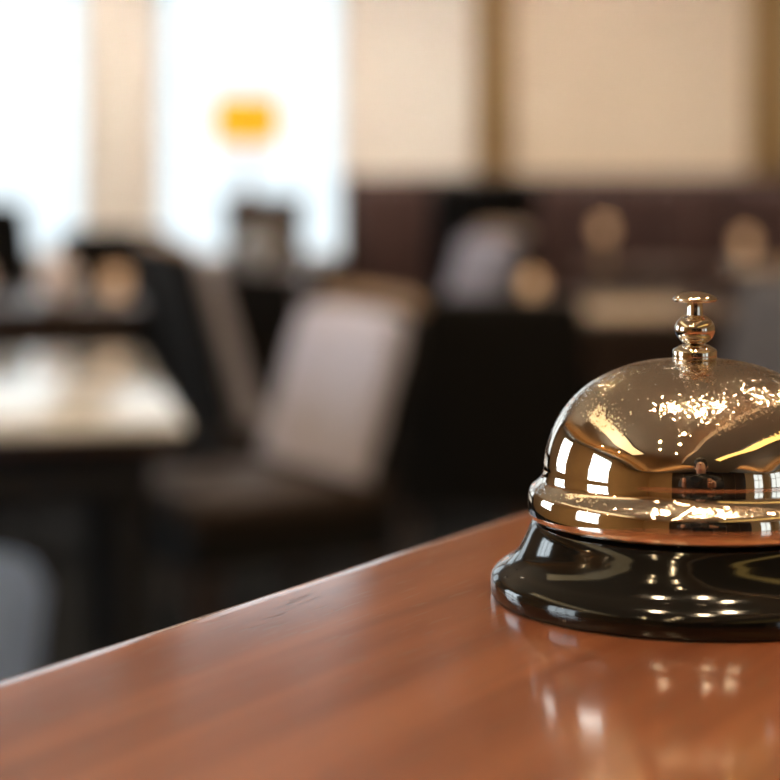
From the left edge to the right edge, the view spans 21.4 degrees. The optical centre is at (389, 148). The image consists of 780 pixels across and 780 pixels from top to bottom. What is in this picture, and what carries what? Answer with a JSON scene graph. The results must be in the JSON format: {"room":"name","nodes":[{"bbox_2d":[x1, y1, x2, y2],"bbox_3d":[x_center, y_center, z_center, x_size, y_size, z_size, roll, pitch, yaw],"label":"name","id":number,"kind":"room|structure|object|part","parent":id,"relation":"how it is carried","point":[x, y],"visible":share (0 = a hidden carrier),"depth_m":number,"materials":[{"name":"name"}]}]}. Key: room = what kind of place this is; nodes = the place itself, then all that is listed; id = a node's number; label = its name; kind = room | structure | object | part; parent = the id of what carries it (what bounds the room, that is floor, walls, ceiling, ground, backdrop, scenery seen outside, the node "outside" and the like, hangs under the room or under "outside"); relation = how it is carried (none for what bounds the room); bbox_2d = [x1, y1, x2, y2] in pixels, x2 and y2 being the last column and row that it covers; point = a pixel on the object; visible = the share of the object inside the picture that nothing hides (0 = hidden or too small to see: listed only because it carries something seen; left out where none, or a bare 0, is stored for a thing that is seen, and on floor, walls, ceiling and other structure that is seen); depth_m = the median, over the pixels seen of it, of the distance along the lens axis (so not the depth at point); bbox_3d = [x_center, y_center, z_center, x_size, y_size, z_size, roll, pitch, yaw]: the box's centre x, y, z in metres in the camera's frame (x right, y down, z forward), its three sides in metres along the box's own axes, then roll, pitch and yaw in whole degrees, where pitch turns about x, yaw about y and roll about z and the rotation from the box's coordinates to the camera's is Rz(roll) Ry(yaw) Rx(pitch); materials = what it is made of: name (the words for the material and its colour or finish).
{"room":"restaurant","nodes":[
{"label":"restaurant","id":0,"kind":"room"},
{"bbox_2d":[31,0,475,263],"bbox_3d":[0.250,-0.277,8.600,8.500,2.900,0.200,0,0,0],"label":"wall","id":1,"kind":"structure","parent":0,"point":[410,65],"depth_m":8.50,"materials":[{"name":"beige paint"}]},
{"bbox_2d":[31,0,84,259],"bbox_3d":[-1.704,-0.487,8.545,0.892,1.880,0.190,0,0,0],"label":"window","id":2,"kind":"structure","parent":1,"relation":"in","point":[34,255],"depth_m":8.56,"materials":[{"name":"white paint"}]},
{"bbox_3d":[-1.704,0.440,8.504,0.892,0.025,0.108,0,0,0],"label":"sill","id":3,"kind":"part","parent":2,"relation":"part of","materials":[{"name":"white paint"}]},
{"bbox_3d":[-1.704,-0.487,8.600,0.892,1.880,0.080,0,0,0],"label":"frame","id":4,"kind":"part","parent":2,"relation":"part of","materials":[{"name":"white paint"}]},
{"bbox_2d":[31,264,341,350],"bbox_3d":[-2.099,0.823,8.475,3.803,0.700,0.050,0,0,0],"label":"trim","id":5,"kind":"structure","parent":1,"relation":"attached to","point":[324,276],"depth_m":8.45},
{"bbox_2d":[154,0,343,259],"bbox_3d":[-0.584,-0.487,8.545,0.788,1.880,0.190,0,0,0],"label":"window","id":6,"kind":"structure","parent":1,"relation":"in","point":[157,3],"depth_m":8.56,"materials":[{"name":"white paint"}]},
{"bbox_3d":[-0.584,0.440,8.504,0.788,0.025,0.108,0,0,0],"label":"sill","id":7,"kind":"part","parent":6,"relation":"part of","materials":[{"name":"white paint"}]},
{"bbox_2d":[476,0,511,174],"bbox_3d":[0.426,-0.810,8.475,0.148,1.835,0.050,0,0,0],"label":"trim","id":8,"kind":"structure","parent":1,"relation":"attached to","point":[493,17],"depth_m":8.45,"materials":[{"name":"brown wood"}]},
{"bbox_2d":[342,175,779,295],"bbox_3d":[2.151,0.640,8.463,4.697,1.065,0.075,0,0,0],"label":"trim","id":9,"kind":"structure","parent":1,"relation":"attached to","point":[348,181],"depth_m":8.43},
{"bbox_2d":[512,0,747,174],"bbox_3d":[0.985,-0.810,8.490,0.970,1.835,0.020,0,0,0],"label":"wall panel","id":10,"kind":"object","parent":1,"relation":"attached to","point":[600,87],"depth_m":8.48,"materials":[{"name":"beige paint"}]},
{"bbox_2d":[748,0,779,174],"bbox_3d":[1.565,-0.810,8.475,0.190,1.835,0.050,0,0,0],"label":"trim","id":11,"kind":"structure","parent":1,"relation":"attached to","point":[763,15],"depth_m":8.45,"materials":[{"name":"brown wood"}]},
{"bbox_2d":[0,447,506,668],"bbox_3d":[0.250,1.233,2.250,8.900,0.120,12.900,0,0,0],"label":"floor","id":12,"kind":"structure","parent":0,"point":[50,532],"depth_m":5.78,"materials":[{"name":"carpet"}]},
{"bbox_2d":[0,552,46,680],"bbox_3d":[-0.760,0.794,2.453,0.688,0.763,0.595,0,0,-6],"label":"tub chair","id":13,"kind":"object","parent":12,"relation":"on","point":[23,590],"visible":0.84,"depth_m":2.42,"materials":[{"name":"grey fabric"}]},
{"bbox_2d":[0,202,54,504],"bbox_3d":[-1.410,0.672,6.992,0.460,1.006,0.605,0,0,0],"label":"dining chair","id":14,"kind":"object","parent":12,"relation":"on","point":[15,251],"visible":0.28,"depth_m":6.75,"materials":[{"name":"black fabric"}]},
{"bbox_3d":[-1.410,0.189,6.721,0.443,0.040,0.062,0,0,0],"label":"rail","id":15,"kind":"part","parent":14,"relation":"part of","materials":[{"name":"black fabric"}]},
{"bbox_3d":[-1.224,0.987,6.844,0.044,0.376,0.093,0,0,0],"label":"leg","id":16,"kind":"part","parent":14,"relation":"part of","materials":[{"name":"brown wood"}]},
{"bbox_3d":[-1.410,0.708,7.060,0.460,0.070,0.470,0,0,0],"label":"seat","id":17,"kind":"part","parent":14,"relation":"part of","materials":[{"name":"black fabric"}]},
{"bbox_2d":[0,287,143,349],"bbox_3d":[-1.195,0.803,6.012,0.900,0.740,0.800,0,0,-10],"label":"dining table","id":18,"kind":"object","parent":12,"relation":"on","point":[93,319],"visible":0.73,"depth_m":5.71,"materials":[{"name":"brown wood"}]},
{"bbox_2d":[34,254,80,300],"bbox_3d":[-0.950,0.367,5.900,0.133,0.132,0.115,0,0,-17],"label":"folded napkin","id":19,"kind":"object","parent":18,"relation":"on","point":[57,278],"visible":1,"depth_m":5.87,"materials":[{"name":"white fabric"}]},
{"bbox_3d":[-0.785,0.820,5.772,0.064,0.705,0.064,0,0,-10],"label":"leg","id":20,"kind":"part","parent":18,"relation":"part of","materials":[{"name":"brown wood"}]},
{"bbox_2d":[104,269,127,295],"bbox_3d":[-0.810,0.395,6.100,0.070,0.075,0.070,0,0,0],"label":"candle holder","id":21,"kind":"object","parent":18,"relation":"on","point":[115,280],"visible":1,"depth_m":6.07,"materials":[{"name":"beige glass"}]},
{"bbox_2d":[0,349,186,652],"bbox_3d":[-0.824,0.803,3.783,0.800,0.740,1.250,0,0,-10],"label":"dining table","id":22,"kind":"object","parent":12,"relation":"on","point":[87,423],"visible":0.9,"depth_m":3.29,"materials":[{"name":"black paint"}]},
{"bbox_3d":[-0.616,0.820,4.365,0.064,0.705,0.064,0,0,-10],"label":"leg","id":23,"kind":"part","parent":22,"relation":"part of","materials":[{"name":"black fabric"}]},
{"bbox_3d":[-0.423,0.820,3.312,0.064,0.705,0.064,0,0,-10],"label":"leg","id":24,"kind":"part","parent":22,"relation":"part of","materials":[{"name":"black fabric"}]},
{"bbox_2d":[56,229,181,465],"bbox_3d":[-0.930,0.722,7.206,0.400,0.906,0.578,0,0,0],"label":"dining chair","id":25,"kind":"object","parent":12,"relation":"on","point":[92,252],"visible":0.29,"depth_m":6.94,"materials":[{"name":"black fabric"}]},
{"bbox_3d":[-0.930,0.289,6.948,0.384,0.040,0.062,0,0,0],"label":"rail","id":26,"kind":"part","parent":25,"relation":"part of","materials":[{"name":"black fabric"}]},
{"bbox_3d":[-0.774,0.988,7.451,0.043,0.371,0.043,0,0,0],"label":"leg","id":27,"kind":"part","parent":25,"relation":"part of","materials":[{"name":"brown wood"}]},
{"bbox_2d":[147,272,298,466],"bbox_3d":[-0.484,0.772,6.440,0.460,0.806,0.551,0,0,6],"label":"dining chair","id":28,"kind":"object","parent":12,"relation":"on","point":[264,310],"visible":0.33,"depth_m":6.20,"materials":[{"name":"black fabric"}]},
{"bbox_3d":[-0.687,0.987,6.284,0.044,0.376,0.093,0,0,6],"label":"leg","id":29,"kind":"part","parent":28,"relation":"part of","materials":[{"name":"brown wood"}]},
{"bbox_3d":[-0.480,0.708,6.480,0.460,0.070,0.470,0,0,6],"label":"seat","id":30,"kind":"part","parent":28,"relation":"part of","materials":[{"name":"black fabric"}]},
{"bbox_3d":[-0.508,0.389,6.197,0.443,0.040,0.063,0,0,6],"label":"rail","id":31,"kind":"part","parent":28,"relation":"part of","materials":[{"name":"black fabric"}]},
{"bbox_2d":[139,235,388,612],"bbox_3d":[-0.327,0.697,5.248,0.592,0.956,0.460,0,0,-21],"label":"dining chair","id":32,"kind":"object","parent":12,"relation":"on","point":[214,396],"visible":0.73,"depth_m":5.01,"materials":[{"name":"brown leather"}]},
{"bbox_3d":[-0.573,0.239,5.153,0.062,0.040,0.443,0,0,-21],"label":"rail","id":33,"kind":"part","parent":32,"relation":"part of","materials":[{"name":"beige wood"}]},
{"bbox_3d":[-0.539,0.987,5.365,0.093,0.376,0.044,0,0,-21],"label":"leg","id":34,"kind":"part","parent":32,"relation":"part of","materials":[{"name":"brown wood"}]},
{"bbox_3d":[-0.404,0.987,5.019,0.093,0.376,0.044,0,0,-21],"label":"leg","id":35,"kind":"part","parent":32,"relation":"part of","materials":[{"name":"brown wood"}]},
{"bbox_3d":[-0.270,0.779,5.270,0.440,0.077,0.430,0,0,-21],"label":"seat frame","id":36,"kind":"part","parent":32,"relation":"part of","materials":[{"name":"black fabric"}]},
{"bbox_2d":[194,253,261,425],"bbox_3d":[-0.476,0.469,5.190,0.211,0.428,0.430,0,0,-21],"label":"cushion","id":37,"kind":"object","parent":32,"relation":"on","point":[224,395],"depth_m":4.99,"materials":[{"name":"grey fabric"}]},
{"bbox_3d":[-0.270,0.708,5.270,0.470,0.070,0.460,0,0,-21],"label":"seat","id":38,"kind":"part","parent":32,"relation":"part of","materials":[{"name":"fabric"}]},
{"bbox_3d":[-0.159,0.988,5.513,0.043,0.371,0.043,0,0,-21],"label":"leg","id":39,"kind":"part","parent":32,"relation":"part of","materials":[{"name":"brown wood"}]},
{"bbox_2d":[220,195,307,312],"bbox_3d":[-0.485,0.678,8.002,0.320,0.990,0.386,0,0,0],"label":"base cabinet","id":40,"kind":"object","parent":12,"relation":"on","point":[284,214],"visible":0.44,"depth_m":7.84,"materials":[{"name":"brown wood"}]},
{"bbox_2d":[213,95,280,195],"bbox_3d":[-0.556,-0.011,8.020,0.264,0.388,0.264,0,0,0],"label":"table lamp","id":41,"kind":"object","parent":40,"relation":"on","point":[246,120],"visible":1,"depth_m":7.91,"materials":[{"name":"yellow fabric"}]},
{"bbox_3d":[-0.556,0.020,8.020,0.030,0.274,0.030,0,0,0],"label":"stem","id":42,"kind":"part","parent":41,"relation":"part of","materials":[{"name":"white ceramic"}]},
{"bbox_3d":[-0.556,-0.111,8.020,0.264,0.188,0.264,0,0,0],"label":"lamp shade","id":43,"kind":"part","parent":41,"relation":"part of","materials":[{"name":"orange"}]},
{"bbox_3d":[-0.485,0.658,7.851,0.240,0.850,0.017,0,0,0],"label":"door","id":44,"kind":"part","parent":40,"relation":"part of","materials":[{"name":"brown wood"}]},
{"bbox_2d":[217,268,312,300],"bbox_3d":[-0.500,0.803,7.220,0.440,0.740,0.600,0,0,0],"label":"dining table","id":45,"kind":"object","parent":12,"relation":"on","point":[302,276],"visible":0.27,"depth_m":7.29,"materials":[{"name":"brown wood"}]},
{"bbox_2d":[237,231,283,272],"bbox_3d":[-0.440,0.358,7.020,0.160,0.151,0.160,0,0,0],"label":"bowl","id":46,"kind":"object","parent":45,"relation":"on","point":[258,251],"visible":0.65,"depth_m":6.96,"materials":[{"name":"white ceramic"}]},
{"bbox_2d":[106,287,424,619],"bbox_3d":[-0.247,0.737,4.275,0.570,0.876,0.440,0,0,-30],"label":"dining chair","id":47,"kind":"object","parent":12,"relation":"on","point":[336,428],"visible":0.88,"depth_m":4.18,"materials":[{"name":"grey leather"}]},
{"bbox_3d":[-0.367,0.988,4.002,0.043,0.371,0.043,0,0,-30],"label":"leg","id":48,"kind":"part","parent":47,"relation":"part of","materials":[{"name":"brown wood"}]},
{"bbox_3d":[-0.290,0.708,4.250,0.470,0.070,0.440,0,0,-30],"label":"seat","id":49,"kind":"part","parent":47,"relation":"part of","materials":[{"name":"fabric"}]},
{"bbox_3d":[-0.290,0.779,4.250,0.440,0.077,0.410,0,0,-30],"label":"seat frame","id":50,"kind":"part","parent":47,"relation":"part of","materials":[{"name":"black fabric"}]},
{"bbox_3d":[-0.192,0.987,4.511,0.093,0.376,0.044,0,0,-30],"label":"leg","id":51,"kind":"part","parent":47,"relation":"part of","materials":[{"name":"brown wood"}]},
{"bbox_2d":[260,303,407,482],"bbox_3d":[-0.108,0.509,4.356,0.189,0.349,0.410,0,0,-30],"label":"cushion","id":52,"kind":"object","parent":47,"relation":"on","point":[339,414],"depth_m":4.27,"materials":[{"name":"grey fabric"}]},
{"bbox_3d":[-0.028,0.319,4.403,0.062,0.040,0.424,0,0,-30],"label":"rail","id":53,"kind":"part","parent":47,"relation":"part of","materials":[{"name":"beige wood"}]},
{"bbox_3d":[-0.015,0.987,4.206,0.093,0.376,0.044,0,0,-30],"label":"leg","id":54,"kind":"part","parent":47,"relation":"part of","materials":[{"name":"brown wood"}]},
{"bbox_2d":[0,511,779,779],"bbox_3d":[0.347,0.633,0.674,0.410,1.080,3.700,0,0,31],"label":"countertop","id":55,"kind":"structure","parent":12,"relation":"on","point":[407,664],"depth_m":0.35,"materials":[{"name":"brown wood"}]},
{"bbox_2d":[491,291,779,641],"bbox_3d":[0.064,0.061,0.430,0.085,0.063,0.085,0,0,-30],"label":"bell","id":56,"kind":"object","parent":55,"relation":"on","point":[654,505],"visible":1,"depth_m":0.40,"materials":[{"name":"polished brass"},{"name":"black enamel"},{"name":"black rubber"}]},
{"bbox_3d":[0.064,0.033,0.430,0.004,0.003,0.004,0,0,-31],"label":"plunger stem","id":57,"kind":"part","parent":56,"relation":"part of","materials":[{"name":"gold metal"}]},
{"bbox_3d":[0.064,0.038,0.430,0.008,0.007,0.008,0,0,0],"label":"ball knob","id":58,"kind":"part","parent":56,"relation":"part of","materials":[{"name":"gold metal"}]},
{"bbox_2d":[428,177,537,295],"bbox_3d":[0.308,0.637,7.463,0.380,1.076,0.624,0,0,-6],"label":"dining chair","id":59,"kind":"object","parent":12,"relation":"on","point":[460,206],"visible":0.34,"depth_m":7.19,"materials":[{"name":"black fabric"}]},
{"bbox_3d":[0.336,0.119,7.184,0.365,0.040,0.062,0,0,-6],"label":"rail","id":60,"kind":"part","parent":59,"relation":"part of","materials":[{"name":"black fabric"}]},
{"bbox_2d":[445,225,529,513],"bbox_3d":[0.142,0.715,6.721,0.582,0.921,0.420,0,0,-22],"label":"dining chair","id":61,"kind":"object","parent":12,"relation":"on","point":[494,259],"visible":0.35,"depth_m":6.73,"materials":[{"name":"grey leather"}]},
{"bbox_2d":[445,236,519,294],"bbox_3d":[0.291,0.486,6.780,0.202,0.393,0.390,0,0,-22],"label":"cushion","id":62,"kind":"object","parent":61,"relation":"on","point":[482,264],"depth_m":6.73,"materials":[{"name":"grey fabric"}]},
{"bbox_3d":[0.383,0.274,6.817,0.062,0.040,0.404,0,0,-22],"label":"rail","id":63,"kind":"part","parent":61,"relation":"part of","materials":[{"name":"beige wood"}]},
{"bbox_2d":[395,295,586,551],"bbox_3d":[0.220,0.750,4.833,0.440,0.851,0.563,0,0,0],"label":"dining chair","id":64,"kind":"object","parent":12,"relation":"on","point":[495,374],"visible":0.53,"depth_m":4.61,"materials":[{"name":"black fabric"}]},
{"bbox_3d":[0.044,0.987,4.664,0.044,0.376,0.093,0,0,0],"label":"leg","id":65,"kind":"part","parent":64,"relation":"part of","materials":[{"name":"brown wood"}]},
{"bbox_3d":[0.220,0.708,4.880,0.440,0.070,0.470,0,0,0],"label":"seat","id":66,"kind":"part","parent":64,"relation":"part of","materials":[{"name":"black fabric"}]},
{"bbox_3d":[0.220,0.779,4.880,0.410,0.077,0.440,0,0,0],"label":"seat frame","id":67,"kind":"part","parent":64,"relation":"part of","materials":[{"name":"black fabric"}]},
{"bbox_3d":[0.220,0.344,4.583,0.424,0.040,0.062,0,0,0],"label":"rail","id":68,"kind":"part","parent":64,"relation":"part of","materials":[{"name":"black fabric"}]},
{"bbox_2d":[354,182,779,383],"bbox_3d":[1.650,0.653,8.150,3.600,1.040,0.540,0,0,0],"label":"banquette","id":69,"kind":"object","parent":12,"relation":"on","point":[693,224],"visible":0.38,"depth_m":8.26,"materials":[{"name":"brown leather"}]},
{"bbox_3d":[1.650,0.443,8.340,3.592,0.620,0.160,0,0,0],"label":"backrest","id":70,"kind":"part","parent":69,"relation":"part of","materials":[{"name":"brown leather"}]},
{"bbox_3d":[1.650,0.773,8.080,3.600,0.140,0.400,0,0,0],"label":"seat","id":71,"kind":"part","parent":69,"relation":"part of","materials":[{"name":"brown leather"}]},
{"bbox_2d":[483,293,736,517],"bbox_3d":[0.630,0.803,5.725,0.700,0.740,0.950,0,0,0],"label":"dining table","id":72,"kind":"object","parent":12,"relation":"on","point":[609,338],"visible":0.18,"depth_m":5.30,"materials":[{"name":"brown wood"}]},
{"bbox_3d":[0.370,0.820,6.110,0.064,0.705,0.064,0,0,0],"label":"leg","id":73,"kind":"part","parent":72,"relation":"part of","materials":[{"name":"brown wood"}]},
{"bbox_2d":[523,274,541,295],"bbox_3d":[0.415,0.398,6.020,0.056,0.070,0.056,0,0,0],"label":"candle holder","id":74,"kind":"object","parent":72,"relation":"on","point":[532,285],"visible":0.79,"depth_m":6.00,"materials":[{"name":"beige glass"}]},
{"bbox_2d":[583,302,707,315],"bbox_3d":[0.660,0.430,5.560,0.300,0.005,0.400,0,0,-6],"label":"placemat","id":75,"kind":"object","parent":72,"relation":"on","point":[610,308],"visible":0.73,"depth_m":5.50,"materials":[{"name":"beige"}]},
{"bbox_2d":[574,263,703,379],"bbox_3d":[0.910,0.803,7.610,0.420,0.740,0.520,0,0,0],"label":"dining table","id":76,"kind":"object","parent":12,"relation":"on","point":[619,277],"visible":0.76,"depth_m":7.40,"materials":[{"name":"brown wood"}]},
{"bbox_3d":[0.790,0.820,7.780,0.064,0.705,0.064,0,0,0],"label":"leg","id":77,"kind":"part","parent":76,"relation":"part of","materials":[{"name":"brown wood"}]},
{"bbox_2d":[594,220,612,265],"bbox_3d":[0.795,0.348,7.680,0.072,0.170,0.072,0,0,0],"label":"candle holder","id":78,"kind":"object","parent":76,"relation":"on","point":[603,229],"visible":1,"depth_m":7.66,"materials":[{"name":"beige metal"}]},
{"bbox_2d":[596,222,610,238],"bbox_3d":[0.795,0.303,7.680,0.056,0.060,0.056,0,0,0],"label":"glass cup","id":79,"kind":"object","parent":78,"relation":"on","point":[603,229],"depth_m":7.66,"materials":[{"name":"brown"}]},
{"bbox_3d":[0.790,0.820,7.440,0.064,0.705,0.064,0,0,0],"label":"leg","id":80,"kind":"part","parent":76,"relation":"part of","materials":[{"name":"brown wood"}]},
{"bbox_2d":[700,263,755,302],"bbox_3d":[1.490,0.803,7.575,0.620,0.740,0.550,0,0,0],"label":"dining table","id":81,"kind":"object","parent":12,"relation":"on","point":[729,279],"visible":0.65,"depth_m":7.43,"materials":[{"name":"brown wood"}]},
{"bbox_2d":[728,263,763,269],"bbox_3d":[1.420,0.430,7.580,0.300,0.005,0.360,0,0,0],"label":"placemat","id":82,"kind":"object","parent":81,"relation":"on","point":[732,264],"visible":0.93,"depth_m":7.53,"materials":[{"name":"beige"}]},
{"bbox_2d":[736,232,754,267],"bbox_3d":[1.300,0.368,7.550,0.072,0.130,0.072,0,0,0],"label":"candle holder","id":83,"kind":"object","parent":82,"relation":"on","point":[745,241],"visible":0.99,"depth_m":7.53,"materials":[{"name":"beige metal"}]},
{"bbox_2d":[738,234,752,250],"bbox_3d":[1.300,0.343,7.550,0.056,0.060,0.056,0,0,0],"label":"glass cup","id":84,"kind":"object","parent":83,"relation":"on","point":[745,241],"depth_m":7.53,"materials":[{"name":"brown"}]},
{"bbox_2d":[725,261,779,372],"bbox_3d":[0.843,0.722,4.752,0.578,0.906,0.460,0,0,-37],"label":"dining chair","id":85,"kind":"object","parent":12,"relation":"on","point":[754,338],"visible":0.22,"depth_m":4.95,"materials":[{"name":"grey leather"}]},
{"bbox_3d":[1.049,0.289,4.907,0.063,0.040,0.443,0,0,-37],"label":"rail","id":86,"kind":"part","parent":85,"relation":"part of","materials":[{"name":"beige wood"}]}
]}

